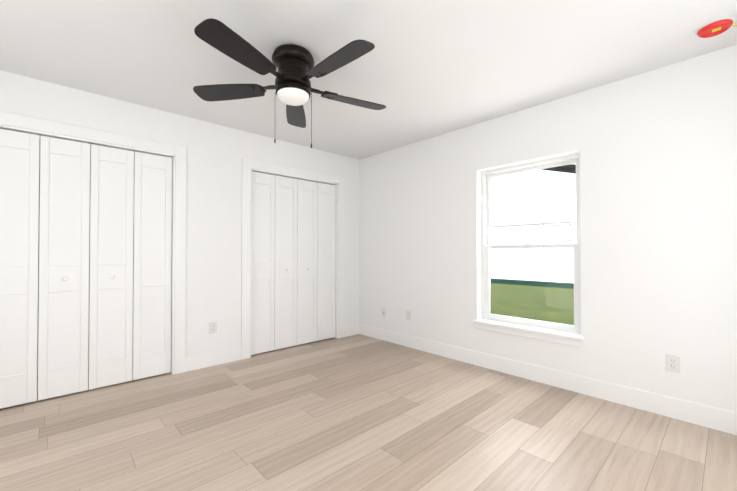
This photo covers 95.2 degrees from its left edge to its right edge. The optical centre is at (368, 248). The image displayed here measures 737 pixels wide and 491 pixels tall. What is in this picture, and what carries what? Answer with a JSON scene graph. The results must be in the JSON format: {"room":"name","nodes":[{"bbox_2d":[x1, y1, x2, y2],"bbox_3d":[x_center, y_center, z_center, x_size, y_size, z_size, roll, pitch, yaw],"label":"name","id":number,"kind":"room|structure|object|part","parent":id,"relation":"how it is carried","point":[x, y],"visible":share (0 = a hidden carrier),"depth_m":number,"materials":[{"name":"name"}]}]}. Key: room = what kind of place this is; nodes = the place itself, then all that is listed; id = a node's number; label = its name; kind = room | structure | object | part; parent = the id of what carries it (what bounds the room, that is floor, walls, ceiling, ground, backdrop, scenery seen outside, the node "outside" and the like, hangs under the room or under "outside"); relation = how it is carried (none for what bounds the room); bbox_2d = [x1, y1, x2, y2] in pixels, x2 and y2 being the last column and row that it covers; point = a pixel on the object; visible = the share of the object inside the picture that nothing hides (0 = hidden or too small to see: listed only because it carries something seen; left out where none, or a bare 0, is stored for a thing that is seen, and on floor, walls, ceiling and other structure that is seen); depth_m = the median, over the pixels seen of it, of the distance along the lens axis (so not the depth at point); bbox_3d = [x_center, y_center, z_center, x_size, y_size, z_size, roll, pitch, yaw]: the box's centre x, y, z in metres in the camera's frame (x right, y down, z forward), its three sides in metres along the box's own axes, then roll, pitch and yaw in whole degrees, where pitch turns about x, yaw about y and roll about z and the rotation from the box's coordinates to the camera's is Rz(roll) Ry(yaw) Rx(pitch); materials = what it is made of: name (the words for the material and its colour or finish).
{"room":"empty bedroom","nodes":[
{"label":"empty bedroom","id":0,"kind":"room"},
{"bbox_2d":[0,70,358,356],"bbox_3d":[-1.746,-0.049,3.300,4.300,2.440,0.120,1,-1,-43],"label":"wall","id":1,"kind":"structure","parent":0,"point":[216,153],"depth_m":3.36,"materials":[{"name":"white paint"}]},
{"bbox_2d":[0,129,39,408],"bbox_3d":[-2.624,0.141,2.462,0.294,2.018,0.034,1,-1,-43],"label":"closet door leaf","id":2,"kind":"structure","parent":1,"relation":"in","point":[19,198],"depth_m":2.49,"materials":[{"name":"white paint"}]},
{"bbox_2d":[38,135,89,400],"bbox_3d":[-2.394,0.143,2.653,0.294,2.018,0.068,1,-1,-43],"label":"closet door leaf","id":3,"kind":"structure","parent":1,"relation":"in","point":[63,313],"depth_m":2.65,"materials":[{"name":"white paint"}]},
{"bbox_2d":[89,144,133,389],"bbox_3d":[-2.176,0.145,2.856,0.294,2.018,0.068,1,-1,-43],"label":"closet door leaf","id":4,"kind":"structure","parent":1,"relation":"in","point":[111,266],"depth_m":2.86,"materials":[{"name":"white paint"}]},
{"bbox_2d":[132,151,171,379],"bbox_3d":[-1.969,0.148,3.071,0.294,2.018,0.034,1,-1,-43],"label":"closet door leaf","id":5,"kind":"structure","parent":1,"relation":"in","point":[152,251],"depth_m":3.06,"materials":[{"name":"white paint"}]},
{"bbox_2d":[0,111,343,374],"bbox_3d":[-1.594,0.100,3.429,3.340,2.145,0.138,1,-1,-43],"label":"trim","id":6,"kind":"structure","parent":1,"relation":"attached to","point":[177,154],"depth_m":3.18,"materials":[{"name":"white paint"}]},
{"bbox_2d":[209,321,216,333],"bbox_3d":[-1.560,0.792,3.377,0.070,0.115,0.009,1,-1,-43],"label":"outlet","id":7,"kind":"object","parent":1,"relation":"attached to","point":[212,327],"visible":1,"depth_m":3.37,"materials":[{"name":"white plastic"}]},
{"bbox_2d":[185,346,241,371],"bbox_3d":[-1.547,1.102,3.382,0.539,0.140,0.014,1,-1,-43],"label":"baseboard","id":8,"kind":"structure","parent":1,"relation":"attached to","point":[194,362],"depth_m":3.36,"materials":[{"name":"white paint"}]},
{"bbox_2d":[251,171,274,354],"bbox_3d":[-1.198,0.155,3.788,0.289,2.018,0.034,1,-1,-43],"label":"closet door leaf","id":9,"kind":"structure","parent":1,"relation":"in","point":[262,256],"depth_m":3.78,"materials":[{"name":"white paint"}]},
{"bbox_2d":[274,175,296,349],"bbox_3d":[-0.972,0.158,3.975,0.289,2.018,0.068,1,-1,-43],"label":"closet door leaf","id":10,"kind":"structure","parent":1,"relation":"in","point":[285,314],"depth_m":3.98,"materials":[{"name":"white paint"}]},
{"bbox_2d":[297,179,316,344],"bbox_3d":[-0.757,0.160,4.175,0.289,2.018,0.068,1,-1,-43],"label":"closet door leaf","id":11,"kind":"structure","parent":1,"relation":"in","point":[306,261],"depth_m":4.18,"materials":[{"name":"white paint"}]},
{"bbox_2d":[317,182,335,340],"bbox_3d":[-0.554,0.162,4.387,0.289,2.018,0.034,1,-1,-43],"label":"closet door leaf","id":12,"kind":"structure","parent":1,"relation":"in","point":[326,233],"depth_m":4.38,"materials":[{"name":"white paint"}]},
{"bbox_2d":[0,334,736,490],"bbox_3d":[-0.586,1.198,2.038,4.620,0.080,5.030,1,-1,-43],"label":"floor","id":13,"kind":"structure","parent":0,"point":[358,412],"depth_m":2.10,"materials":[{"name":"brown wood"}]},
{"bbox_2d":[0,0,736,159],"bbox_3d":[-0.586,-1.332,2.066,4.620,0.100,5.030,1,-1,-43],"label":"ceiling","id":14,"kind":"structure","parent":0,"point":[424,70],"depth_m":2.19,"materials":[{"name":"white paint"}]},
{"bbox_2d":[193,18,385,147],"bbox_3d":[-0.459,-0.971,2.189,1.330,0.620,1.291,1,-1,-43],"label":"ceiling fan","id":15,"kind":"object","parent":14,"relation":"attached to","point":[293,64],"visible":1,"depth_m":2.11,"materials":[{"name":"black metal"}]},
{"bbox_3d":[-0.496,-0.987,2.215,0.206,0.060,0.206,1,-1,-43],"label":"globe","id":16,"kind":"part","parent":15,"relation":"part of","materials":[{"name":"white glass"}]},
{"bbox_2d":[695,17,736,37],"bbox_3d":[2.010,-1.265,1.932,0.160,0.037,0.189,1,-1,-43],"label":"smoke detector","id":17,"kind":"object","parent":14,"relation":"attached to","point":[716,27],"visible":1,"depth_m":1.92,"materials":[{"name":"red"}]},
{"bbox_2d":[359,45,736,411],"bbox_3d":[1.048,-0.046,3.571,0.160,2.440,5.030,1,-1,-43],"label":"wall","id":18,"kind":"structure","parent":0,"point":[656,149],"depth_m":2.57,"materials":[{"name":"white paint"}]},
{"bbox_2d":[382,308,385,317],"bbox_3d":[0.195,0.828,4.351,0.014,0.115,0.070,1,-1,-43],"label":"outlet plate","id":19,"kind":"object","parent":18,"relation":"attached to","point":[383,312],"visible":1,"depth_m":4.34,"materials":[{"name":"white plastic"}]},
{"bbox_2d":[406,310,410,319],"bbox_3d":[0.481,0.799,4.046,0.009,0.115,0.070,1,-1,-43],"label":"outlet","id":20,"kind":"object","parent":18,"relation":"attached to","point":[408,314],"visible":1,"depth_m":4.04,"materials":[{"name":"white plastic"}]},
{"bbox_2d":[473,319,584,346],"bbox_3d":[1.425,0.755,3.069,0.131,0.084,0.975,1,-1,-43],"label":"window sill","id":21,"kind":"structure","parent":18,"relation":"attached to","point":[566,338],"depth_m":2.98,"materials":[{"name":"white paint"}]},
{"bbox_2d":[481,153,580,333],"bbox_3d":[1.503,-0.035,3.151,0.085,1.530,0.915,1,-1,-43],"label":"window unit","id":22,"kind":"structure","parent":18,"relation":"in","point":[486,194],"depth_m":3.13,"materials":[{"name":"white plastic"}]},
{"bbox_2d":[357,324,736,434],"bbox_3d":[1.215,1.101,3.250,0.014,0.140,3.970,1,-1,-43],"label":"baseboard","id":23,"kind":"structure","parent":18,"relation":"attached to","point":[716,418],"depth_m":2.70,"materials":[{"name":"white paint"}]},
{"bbox_2d":[666,354,679,372],"bbox_3d":[2.094,0.791,2.312,0.009,0.115,0.070,1,-1,-43],"label":"outlet","id":24,"kind":"object","parent":18,"relation":"attached to","point":[672,363],"visible":1,"depth_m":2.31,"materials":[{"name":"white plastic"}]},
{"label":"outside","id":25,"kind":"structure","parent":0,"visible":0},
{"bbox_2d":[490,283,573,324],"bbox_3d":[24.620,1.596,22.259,59.840,0.200,80.000,1,-1,-43],"label":"ground","id":26,"kind":"structure","parent":25,"point":[566,310],"depth_m":8.44,"materials":[{"name":"green plant"}]},
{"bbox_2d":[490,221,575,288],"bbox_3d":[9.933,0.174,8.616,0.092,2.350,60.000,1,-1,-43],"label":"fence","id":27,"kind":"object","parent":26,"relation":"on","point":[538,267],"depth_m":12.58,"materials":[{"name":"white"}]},
{"bbox_2d":[491,164,575,225],"bbox_3d":[15.408,-2.156,13.732,9.000,7.120,60.000,1,-1,-43],"label":"building","id":28,"kind":"structure","parent":26,"relation":"on","point":[537,199],"depth_m":15.51,"materials":[{"name":"white"}]},
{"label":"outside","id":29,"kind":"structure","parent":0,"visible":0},
{"bbox_2d":[541,164,575,173],"bbox_3d":[2.169,-0.726,3.179,0.140,0.483,1.357,1,-1,-43],"label":"rake","id":30,"kind":"object","parent":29,"point":[570,168],"depth_m":3.39,"materials":[{"name":"grey"}]}
]}

